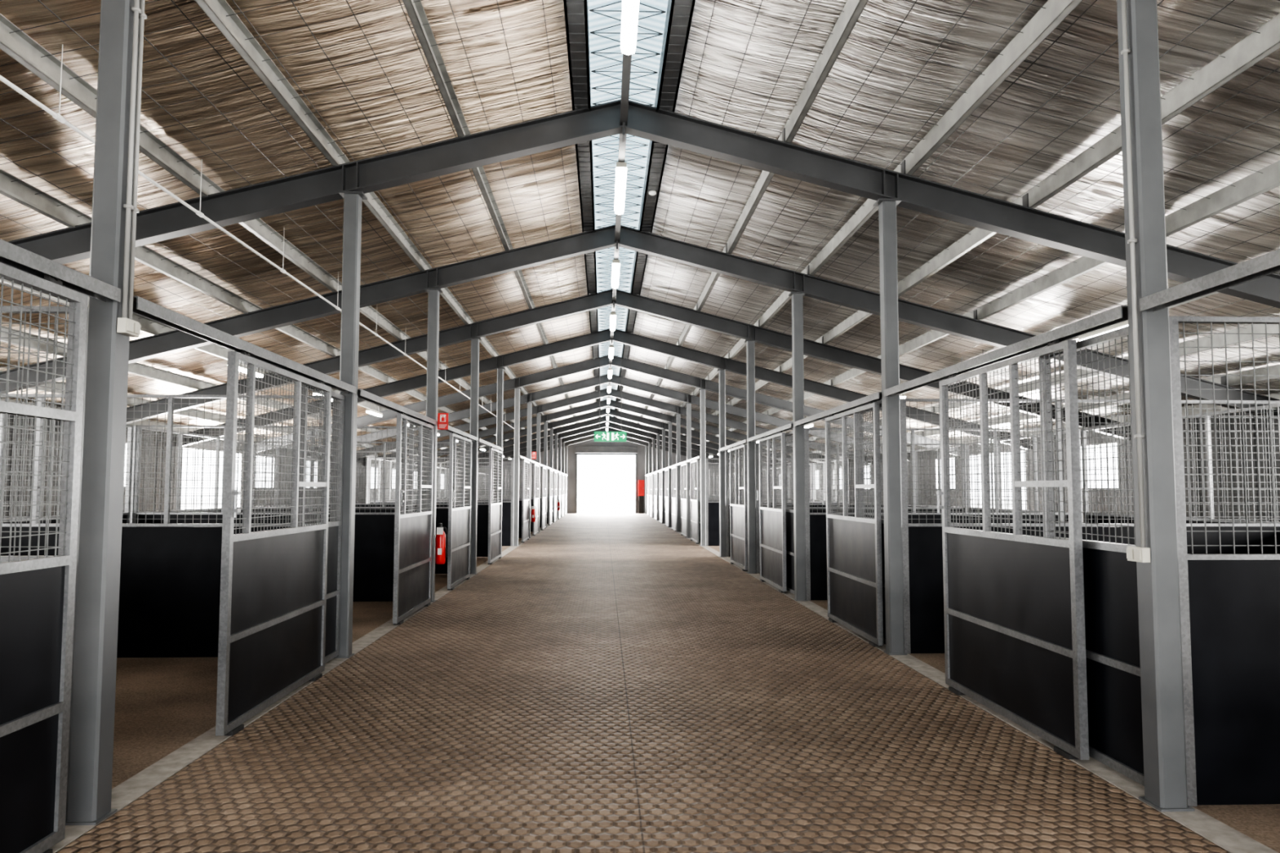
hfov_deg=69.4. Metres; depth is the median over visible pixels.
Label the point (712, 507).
wall
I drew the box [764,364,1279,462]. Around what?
roof purlin
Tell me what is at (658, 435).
steel post
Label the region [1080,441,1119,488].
window
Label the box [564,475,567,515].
door
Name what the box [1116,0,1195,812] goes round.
steel post
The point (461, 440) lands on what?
panel
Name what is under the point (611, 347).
light
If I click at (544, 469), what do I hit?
door
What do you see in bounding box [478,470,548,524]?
wall
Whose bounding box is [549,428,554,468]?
steel post
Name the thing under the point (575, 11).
ridge purlin
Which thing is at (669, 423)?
steel post
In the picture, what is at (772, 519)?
door
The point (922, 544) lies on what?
wall
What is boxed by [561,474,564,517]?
door
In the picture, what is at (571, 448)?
wall
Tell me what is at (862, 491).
panel
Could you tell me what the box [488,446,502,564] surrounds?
door
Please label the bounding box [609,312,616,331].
light
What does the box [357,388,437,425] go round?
door track
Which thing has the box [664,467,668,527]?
door
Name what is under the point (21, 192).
roof purlin
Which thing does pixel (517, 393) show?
steel post
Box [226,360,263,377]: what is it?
light
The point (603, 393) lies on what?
roof frame
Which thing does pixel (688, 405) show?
steel post
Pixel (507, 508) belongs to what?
wall
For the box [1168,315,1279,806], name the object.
panel
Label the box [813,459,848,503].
fence
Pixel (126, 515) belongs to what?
fence
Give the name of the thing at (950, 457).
window
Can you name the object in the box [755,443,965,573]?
wall
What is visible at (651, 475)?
door
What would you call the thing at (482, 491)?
wall
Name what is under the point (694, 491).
door
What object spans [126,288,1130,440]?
roof frame
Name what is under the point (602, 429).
roof frame
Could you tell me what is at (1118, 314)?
door track
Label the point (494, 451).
panel
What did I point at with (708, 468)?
wall
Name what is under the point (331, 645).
panel
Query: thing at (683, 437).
roof frame
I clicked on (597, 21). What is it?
skylight window
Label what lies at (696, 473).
wall
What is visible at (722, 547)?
steel post
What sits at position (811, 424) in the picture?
light
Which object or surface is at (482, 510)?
wall
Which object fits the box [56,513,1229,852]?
floor
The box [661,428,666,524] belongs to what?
steel post
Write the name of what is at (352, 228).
steel post
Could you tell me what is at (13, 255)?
door track
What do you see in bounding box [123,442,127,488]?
window
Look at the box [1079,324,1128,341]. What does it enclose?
diffuser
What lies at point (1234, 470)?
wall
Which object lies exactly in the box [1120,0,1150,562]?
conduit pipe
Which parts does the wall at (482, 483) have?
frame, infill panel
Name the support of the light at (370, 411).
hanging from the ceiling at (161, 15)
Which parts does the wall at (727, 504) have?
infill panel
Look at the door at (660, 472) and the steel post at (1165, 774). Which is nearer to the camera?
the steel post at (1165, 774)
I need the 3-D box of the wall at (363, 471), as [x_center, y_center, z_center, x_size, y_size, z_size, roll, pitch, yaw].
[-9.898,1.851,25.896,0.092,2.730,59.060,0,-4,-2]
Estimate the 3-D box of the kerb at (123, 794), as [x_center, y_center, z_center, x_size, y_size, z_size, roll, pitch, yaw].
[-3.232,3.218,26.064,0.178,0.064,59.060,0,-4,-2]
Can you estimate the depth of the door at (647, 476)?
51.30 m
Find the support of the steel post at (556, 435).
on the kerb at (123, 794)
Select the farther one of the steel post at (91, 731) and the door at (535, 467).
the door at (535, 467)
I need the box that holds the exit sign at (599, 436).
[594,357,626,441]
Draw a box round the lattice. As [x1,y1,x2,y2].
[589,0,666,427]
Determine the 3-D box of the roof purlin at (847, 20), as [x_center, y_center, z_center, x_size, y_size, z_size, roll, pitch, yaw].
[0.586,-1.323,26.501,0.054,0.160,59.010,0,-4,-2]
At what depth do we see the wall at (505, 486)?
34.54 m
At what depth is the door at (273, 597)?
5.87 m
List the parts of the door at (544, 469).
infill panel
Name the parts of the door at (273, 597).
latch handle, infill panel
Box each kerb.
[49,514,566,852]
[644,513,1278,852]
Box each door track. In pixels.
[0,239,120,302]
[133,296,355,393]
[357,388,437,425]
[443,425,478,441]
[478,438,502,450]
[519,455,531,462]
[531,460,540,465]
[675,460,686,466]
[686,455,700,462]
[719,439,746,451]
[746,422,792,442]
[793,391,881,426]
[884,305,1128,396]
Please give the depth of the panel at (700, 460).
24.34 m
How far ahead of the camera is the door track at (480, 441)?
17.09 m
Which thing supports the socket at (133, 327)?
attached to the conduit pipe at (127, 326)
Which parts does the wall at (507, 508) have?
infill panel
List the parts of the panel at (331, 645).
infill panel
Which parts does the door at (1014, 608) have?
latch handle, infill panel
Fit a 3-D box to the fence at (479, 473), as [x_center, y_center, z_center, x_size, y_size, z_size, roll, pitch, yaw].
[-7.625,3.299,44.005,0.045,2.170,3.735,0,-4,-2]
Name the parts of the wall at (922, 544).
infill panel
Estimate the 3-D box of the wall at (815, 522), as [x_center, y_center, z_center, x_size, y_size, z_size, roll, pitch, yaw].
[3.908,1.122,11.909,3.600,2.196,0.045,0,-4,-2]
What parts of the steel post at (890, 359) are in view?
cap plate, plate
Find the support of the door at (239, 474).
in the wall at (363, 471)
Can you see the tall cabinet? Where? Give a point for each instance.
(641, 482)
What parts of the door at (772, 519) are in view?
infill panel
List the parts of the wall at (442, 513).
infill panel, frame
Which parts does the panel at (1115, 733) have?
infill panel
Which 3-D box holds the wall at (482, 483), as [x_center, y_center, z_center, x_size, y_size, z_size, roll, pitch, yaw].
[-5.262,2.401,30.695,3.600,2.196,0.045,0,-4,-2]
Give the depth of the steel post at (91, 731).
3.99 m
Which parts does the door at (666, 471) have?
infill panel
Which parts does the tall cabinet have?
cabinet door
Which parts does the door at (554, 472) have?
infill panel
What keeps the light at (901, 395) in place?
hanging from the ceiling at (1213, 37)
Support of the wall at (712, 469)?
on the floor at (1260, 823)
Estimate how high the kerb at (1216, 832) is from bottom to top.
0.064 m
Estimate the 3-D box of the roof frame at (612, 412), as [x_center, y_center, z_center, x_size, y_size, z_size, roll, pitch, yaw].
[-1.351,0.495,38.674,17.940,2.575,0.180,0,-4,-2]
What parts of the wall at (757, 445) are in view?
infill panel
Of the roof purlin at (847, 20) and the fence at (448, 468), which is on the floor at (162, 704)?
the fence at (448, 468)
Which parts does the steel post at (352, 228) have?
plate, cap plate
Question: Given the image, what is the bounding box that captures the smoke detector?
[648,190,656,195]
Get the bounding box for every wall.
[0,306,88,819]
[0,393,337,657]
[2,413,448,518]
[132,425,425,601]
[251,441,467,573]
[321,451,488,557]
[368,457,514,546]
[406,462,522,537]
[436,465,533,532]
[446,468,542,527]
[458,439,733,513]
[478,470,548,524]
[478,478,553,520]
[485,473,557,518]
[502,475,561,493]
[692,462,813,502]
[696,466,787,501]
[696,468,766,498]
[696,471,747,496]
[696,472,729,496]
[705,458,842,546]
[725,452,883,556]
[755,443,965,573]
[762,412,1279,522]
[804,427,1068,600]
[899,398,1279,653]
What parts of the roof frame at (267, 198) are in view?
apex plate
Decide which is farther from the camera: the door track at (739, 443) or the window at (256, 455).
the window at (256, 455)
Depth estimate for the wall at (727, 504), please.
19.54 m
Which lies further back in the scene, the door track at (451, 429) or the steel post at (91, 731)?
the door track at (451, 429)
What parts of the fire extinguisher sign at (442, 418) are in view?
pictogram panel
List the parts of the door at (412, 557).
latch handle, infill panel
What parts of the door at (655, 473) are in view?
infill panel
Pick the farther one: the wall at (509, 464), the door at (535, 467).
the door at (535, 467)
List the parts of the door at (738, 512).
infill panel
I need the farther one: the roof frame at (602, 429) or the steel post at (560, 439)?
the roof frame at (602, 429)
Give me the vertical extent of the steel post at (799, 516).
3.958 m
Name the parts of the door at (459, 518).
latch handle, infill panel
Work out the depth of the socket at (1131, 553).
4.19 m
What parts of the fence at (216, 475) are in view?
infill panel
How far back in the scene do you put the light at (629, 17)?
6.20 m
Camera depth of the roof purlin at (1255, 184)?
9.29 m
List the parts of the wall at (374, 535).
infill panel, frame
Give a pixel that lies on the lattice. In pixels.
(593, 9)
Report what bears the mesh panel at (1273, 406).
on the floor at (1260, 823)
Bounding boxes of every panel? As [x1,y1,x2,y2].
[297,383,345,663]
[408,422,429,513]
[459,440,472,573]
[493,451,498,502]
[547,470,549,524]
[557,473,558,515]
[564,475,564,514]
[698,459,700,542]
[742,448,747,511]
[785,431,794,594]
[858,403,885,644]
[1038,325,1144,786]
[1080,404,1279,523]
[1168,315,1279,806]
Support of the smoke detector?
attached to the roof purlin at (679, 13)
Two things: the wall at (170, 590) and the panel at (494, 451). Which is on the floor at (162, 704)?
the wall at (170, 590)
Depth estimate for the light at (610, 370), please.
24.54 m
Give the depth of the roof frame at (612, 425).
46.38 m
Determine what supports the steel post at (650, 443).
on the kerb at (1216, 832)
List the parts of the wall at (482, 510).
frame, infill panel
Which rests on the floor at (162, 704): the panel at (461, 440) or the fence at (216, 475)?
the fence at (216, 475)
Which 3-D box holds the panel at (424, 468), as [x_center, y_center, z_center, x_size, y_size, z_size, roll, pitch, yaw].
[-2.651,1.047,11.064,0.045,2.160,1.020,0,-4,-2]
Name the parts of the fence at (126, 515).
infill panel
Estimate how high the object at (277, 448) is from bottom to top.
2.170 m
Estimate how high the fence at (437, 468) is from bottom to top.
2.170 m
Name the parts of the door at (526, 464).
infill panel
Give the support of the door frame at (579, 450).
in the wall at (571, 448)
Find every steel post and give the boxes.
[65,0,140,826]
[334,191,367,657]
[424,288,443,602]
[468,337,481,573]
[495,367,506,557]
[512,387,521,546]
[525,402,533,537]
[535,413,542,532]
[542,421,548,527]
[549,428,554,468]
[554,434,557,520]
[558,438,562,471]
[561,442,565,473]
[564,445,568,514]
[645,446,648,514]
[648,442,652,515]
[652,439,654,518]
[656,434,660,520]
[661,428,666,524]
[667,422,672,527]
[675,413,681,532]
[684,403,692,537]
[698,388,706,546]
[716,368,727,556]
[743,339,757,573]
[788,291,807,600]
[873,198,906,655]
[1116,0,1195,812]
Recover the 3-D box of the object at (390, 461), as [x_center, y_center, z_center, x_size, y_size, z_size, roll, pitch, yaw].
[-6.873,1.986,24.889,0.045,2.170,3.735,0,-4,-2]
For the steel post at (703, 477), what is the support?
on the kerb at (1216, 832)
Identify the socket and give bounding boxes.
[126,320,140,334]
[1126,548,1141,559]
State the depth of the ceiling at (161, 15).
7.87 m
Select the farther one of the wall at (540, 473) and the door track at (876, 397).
the wall at (540, 473)
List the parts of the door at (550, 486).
infill panel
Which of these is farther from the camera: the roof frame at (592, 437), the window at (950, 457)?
the roof frame at (592, 437)
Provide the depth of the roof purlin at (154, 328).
11.83 m
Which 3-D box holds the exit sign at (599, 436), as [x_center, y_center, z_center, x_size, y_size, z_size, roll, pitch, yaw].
[-0.737,-0.670,23.087,0.800,2.100,0.064,0,-4,-2]
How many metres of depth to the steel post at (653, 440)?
46.27 m
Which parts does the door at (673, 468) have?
infill panel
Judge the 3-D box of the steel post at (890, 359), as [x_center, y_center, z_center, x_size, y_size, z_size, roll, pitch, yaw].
[2.194,-0.023,8.073,0.200,3.958,0.180,0,-4,-2]
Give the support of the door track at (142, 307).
attached to the steel post at (91, 731)
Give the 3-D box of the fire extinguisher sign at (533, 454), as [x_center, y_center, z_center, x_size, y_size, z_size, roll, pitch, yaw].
[-3.099,0.845,27.017,0.132,0.210,0.013,0,-4,-2]
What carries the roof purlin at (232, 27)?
attached to the roof frame
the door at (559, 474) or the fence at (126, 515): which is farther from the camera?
the door at (559, 474)
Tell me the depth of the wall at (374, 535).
11.57 m
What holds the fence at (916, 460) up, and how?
on the floor at (1260, 823)
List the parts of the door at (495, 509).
infill panel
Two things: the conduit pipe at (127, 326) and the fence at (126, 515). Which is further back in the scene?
the fence at (126, 515)
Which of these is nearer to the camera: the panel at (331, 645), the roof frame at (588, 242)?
the panel at (331, 645)
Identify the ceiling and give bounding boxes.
[0,0,597,464]
[617,0,1279,458]
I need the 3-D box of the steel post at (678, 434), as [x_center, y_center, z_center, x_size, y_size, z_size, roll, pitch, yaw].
[1.291,1.552,31.011,0.200,3.958,0.180,0,-4,-2]
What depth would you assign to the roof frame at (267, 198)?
8.14 m
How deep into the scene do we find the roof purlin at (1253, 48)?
6.98 m
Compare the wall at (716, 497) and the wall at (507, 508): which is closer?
the wall at (507, 508)
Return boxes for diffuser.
[365,410,382,417]
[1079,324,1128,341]
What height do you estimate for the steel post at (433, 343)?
3.958 m
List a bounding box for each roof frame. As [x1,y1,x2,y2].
[0,99,1279,308]
[0,224,1279,421]
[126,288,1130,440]
[176,328,1031,449]
[255,355,960,456]
[307,373,909,461]
[355,388,872,463]
[371,399,841,466]
[392,408,818,469]
[413,415,791,469]
[436,422,778,470]
[441,426,765,473]
[478,435,734,467]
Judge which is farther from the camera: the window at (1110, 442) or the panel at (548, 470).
the panel at (548, 470)
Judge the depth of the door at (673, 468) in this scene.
31.99 m
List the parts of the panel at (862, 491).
infill panel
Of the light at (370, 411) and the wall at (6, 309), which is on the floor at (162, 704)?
the wall at (6, 309)
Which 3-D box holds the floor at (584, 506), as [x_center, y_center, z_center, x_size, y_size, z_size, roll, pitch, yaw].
[-1.802,4.954,49.745,140.000,0.130,180.000,0,-4,-2]
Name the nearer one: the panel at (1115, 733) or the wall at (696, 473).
the panel at (1115, 733)
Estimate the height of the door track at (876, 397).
0.058 m
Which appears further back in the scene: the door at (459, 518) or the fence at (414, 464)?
the fence at (414, 464)
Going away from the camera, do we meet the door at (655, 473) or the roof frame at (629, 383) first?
the roof frame at (629, 383)
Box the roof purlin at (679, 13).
[612,0,695,423]
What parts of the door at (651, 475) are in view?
infill panel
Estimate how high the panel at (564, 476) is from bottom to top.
2.160 m
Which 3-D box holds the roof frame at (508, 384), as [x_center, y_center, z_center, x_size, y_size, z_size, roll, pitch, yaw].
[-0.749,-0.555,23.381,17.940,2.575,0.180,0,-4,-2]
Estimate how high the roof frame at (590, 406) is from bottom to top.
2.575 m
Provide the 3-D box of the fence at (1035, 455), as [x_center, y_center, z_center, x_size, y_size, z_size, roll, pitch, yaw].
[5.669,1.248,13.893,0.045,2.170,3.735,0,-4,-2]
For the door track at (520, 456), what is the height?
0.058 m
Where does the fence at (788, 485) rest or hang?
on the floor at (1260, 823)
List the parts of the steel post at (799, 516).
cap plate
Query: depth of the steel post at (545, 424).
34.65 m
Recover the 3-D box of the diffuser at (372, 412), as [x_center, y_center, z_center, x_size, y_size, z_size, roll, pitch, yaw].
[-6.123,-0.288,21.311,0.090,0.040,1.160,0,-4,-2]
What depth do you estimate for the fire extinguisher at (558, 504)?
42.15 m
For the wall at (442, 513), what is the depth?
15.41 m
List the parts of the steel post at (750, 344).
cap plate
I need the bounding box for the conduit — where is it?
[606,53,631,422]
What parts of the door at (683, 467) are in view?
infill panel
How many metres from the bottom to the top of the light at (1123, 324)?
0.370 m
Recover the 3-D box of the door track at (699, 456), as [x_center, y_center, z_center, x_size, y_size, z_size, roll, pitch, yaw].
[1.467,0.899,25.292,0.068,0.058,3.685,0,-4,-2]
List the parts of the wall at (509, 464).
frame, infill panel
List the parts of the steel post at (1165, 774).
plate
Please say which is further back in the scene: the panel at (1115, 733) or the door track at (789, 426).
the door track at (789, 426)
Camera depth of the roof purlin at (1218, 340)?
10.91 m
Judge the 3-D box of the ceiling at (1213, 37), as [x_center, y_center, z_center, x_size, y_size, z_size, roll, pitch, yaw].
[3.919,-0.564,26.605,8.720,2.249,59.060,0,-4,-2]
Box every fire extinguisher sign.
[437,413,448,429]
[531,451,536,458]
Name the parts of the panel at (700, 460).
infill panel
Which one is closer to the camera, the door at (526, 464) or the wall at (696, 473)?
the door at (526, 464)
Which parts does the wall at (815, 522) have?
infill panel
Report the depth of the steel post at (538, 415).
30.82 m
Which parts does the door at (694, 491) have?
infill panel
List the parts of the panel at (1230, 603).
infill panel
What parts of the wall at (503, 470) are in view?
infill panel, frame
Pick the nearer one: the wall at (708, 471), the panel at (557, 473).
the wall at (708, 471)
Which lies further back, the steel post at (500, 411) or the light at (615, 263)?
the steel post at (500, 411)
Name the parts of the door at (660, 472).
infill panel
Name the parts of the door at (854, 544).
latch handle, infill panel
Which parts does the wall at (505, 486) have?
frame, infill panel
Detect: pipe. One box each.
[0,44,514,429]
[116,0,146,337]
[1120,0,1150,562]
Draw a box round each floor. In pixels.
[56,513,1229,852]
[111,527,541,788]
[180,499,1025,513]
[708,546,1279,852]
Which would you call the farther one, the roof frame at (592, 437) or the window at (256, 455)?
the roof frame at (592, 437)
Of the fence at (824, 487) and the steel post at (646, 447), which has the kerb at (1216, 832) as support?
the steel post at (646, 447)
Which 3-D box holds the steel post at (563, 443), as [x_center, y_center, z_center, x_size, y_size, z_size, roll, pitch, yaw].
[-4.148,2.845,49.943,0.200,3.958,0.180,0,-4,-2]
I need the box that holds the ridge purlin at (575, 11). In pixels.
[563,0,601,423]
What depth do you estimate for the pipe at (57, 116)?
7.25 m
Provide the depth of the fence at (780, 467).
32.38 m
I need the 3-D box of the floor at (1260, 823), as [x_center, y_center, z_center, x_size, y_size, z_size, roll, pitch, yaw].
[4.849,3.255,26.380,6.548,0.056,59.060,0,-4,-2]
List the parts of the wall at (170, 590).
infill panel, frame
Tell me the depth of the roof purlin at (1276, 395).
14.38 m
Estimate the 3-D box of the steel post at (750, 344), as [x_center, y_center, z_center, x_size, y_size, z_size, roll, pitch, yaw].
[1.893,0.502,15.719,0.200,3.958,0.180,0,-4,-2]
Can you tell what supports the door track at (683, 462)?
attached to the steel post at (688, 405)
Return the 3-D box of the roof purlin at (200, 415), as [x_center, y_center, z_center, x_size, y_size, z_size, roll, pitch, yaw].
[-8.839,0.323,26.017,0.054,0.160,59.010,0,-4,-2]
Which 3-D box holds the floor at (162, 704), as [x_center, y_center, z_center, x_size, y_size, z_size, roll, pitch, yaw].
[-6.594,3.208,25.933,6.548,0.056,59.060,0,-4,-2]
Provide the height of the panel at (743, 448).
2.160 m
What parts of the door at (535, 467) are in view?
infill panel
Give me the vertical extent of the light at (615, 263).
0.110 m
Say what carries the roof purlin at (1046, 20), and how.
attached to the roof frame
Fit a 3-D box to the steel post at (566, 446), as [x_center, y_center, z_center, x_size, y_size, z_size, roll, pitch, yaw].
[-4.298,3.108,53.766,0.200,3.958,0.180,0,-4,-2]
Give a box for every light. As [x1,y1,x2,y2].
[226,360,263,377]
[365,402,382,417]
[607,384,611,392]
[608,345,613,359]
[608,368,612,378]
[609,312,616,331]
[611,259,620,288]
[614,161,626,214]
[620,0,639,54]
[804,422,813,427]
[899,380,906,398]
[1078,309,1128,341]
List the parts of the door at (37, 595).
infill panel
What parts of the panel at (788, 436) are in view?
infill panel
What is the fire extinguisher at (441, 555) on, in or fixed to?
attached to the steel post at (433, 343)
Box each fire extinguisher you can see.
[434,523,448,564]
[530,504,536,521]
[556,498,560,510]
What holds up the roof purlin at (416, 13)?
attached to the roof frame
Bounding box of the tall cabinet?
[638,480,644,513]
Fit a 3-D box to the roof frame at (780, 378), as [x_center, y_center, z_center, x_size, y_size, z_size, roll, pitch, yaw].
[-0.599,-0.817,19.558,17.940,2.575,0.180,0,-4,-2]
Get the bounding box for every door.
[0,262,88,852]
[182,447,241,506]
[215,349,331,736]
[392,411,434,624]
[447,431,471,590]
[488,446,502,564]
[521,458,529,542]
[532,462,538,535]
[541,466,546,529]
[548,469,552,525]
[553,471,556,522]
[557,472,560,519]
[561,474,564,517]
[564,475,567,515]
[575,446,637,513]
[646,475,648,515]
[649,474,652,517]
[653,472,657,519]
[658,471,662,523]
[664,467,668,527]
[671,466,676,531]
[680,462,686,537]
[688,458,698,543]
[728,443,747,571]
[756,431,786,592]
[822,400,883,646]
[936,338,1088,759]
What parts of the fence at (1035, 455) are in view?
infill panel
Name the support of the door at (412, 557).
hanging from the door track at (362, 393)
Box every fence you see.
[0,413,133,527]
[129,425,244,527]
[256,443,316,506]
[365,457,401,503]
[400,463,417,497]
[436,467,446,497]
[445,468,459,497]
[478,472,485,497]
[771,466,787,498]
[787,462,813,502]
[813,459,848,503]
[906,444,967,512]
[965,429,1083,522]
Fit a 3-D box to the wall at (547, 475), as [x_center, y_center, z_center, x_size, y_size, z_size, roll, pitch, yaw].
[-6.014,3.713,49.810,3.600,2.196,0.045,0,-4,-2]
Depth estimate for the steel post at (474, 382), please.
15.51 m
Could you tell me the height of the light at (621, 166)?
0.110 m
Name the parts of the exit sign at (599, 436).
hanging rod, hanging rod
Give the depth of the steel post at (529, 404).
26.99 m
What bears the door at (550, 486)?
hanging from the door track
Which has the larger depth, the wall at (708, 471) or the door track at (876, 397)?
the wall at (708, 471)
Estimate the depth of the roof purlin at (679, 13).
8.04 m
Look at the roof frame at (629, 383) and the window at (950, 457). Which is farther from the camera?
the roof frame at (629, 383)
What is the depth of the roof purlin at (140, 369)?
13.77 m
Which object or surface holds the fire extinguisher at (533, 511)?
attached to the steel post at (529, 404)
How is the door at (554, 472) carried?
hanging from the door track
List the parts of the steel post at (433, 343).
cap plate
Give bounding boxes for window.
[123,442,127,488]
[255,455,275,488]
[587,0,667,422]
[935,457,955,488]
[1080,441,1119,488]
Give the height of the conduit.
0.305 m
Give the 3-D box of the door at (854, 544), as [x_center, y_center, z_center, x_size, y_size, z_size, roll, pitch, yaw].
[2.082,0.910,9.183,0.100,2.241,1.870,0,-4,-2]
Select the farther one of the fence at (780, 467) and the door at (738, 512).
the fence at (780, 467)
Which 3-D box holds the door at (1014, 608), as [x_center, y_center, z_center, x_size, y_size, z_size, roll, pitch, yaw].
[2.218,0.672,5.719,0.100,2.241,1.870,0,-4,-2]
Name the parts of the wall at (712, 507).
infill panel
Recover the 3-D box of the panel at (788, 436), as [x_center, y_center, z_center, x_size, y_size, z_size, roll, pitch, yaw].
[2.049,1.147,12.426,0.045,2.160,1.020,0,-4,-2]
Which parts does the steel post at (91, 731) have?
plate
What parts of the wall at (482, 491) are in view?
frame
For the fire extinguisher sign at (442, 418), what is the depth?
11.71 m
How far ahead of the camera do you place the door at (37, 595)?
3.49 m
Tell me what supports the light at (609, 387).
attached to the conduit
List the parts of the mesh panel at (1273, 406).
infill panel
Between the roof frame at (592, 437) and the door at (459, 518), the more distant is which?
the roof frame at (592, 437)

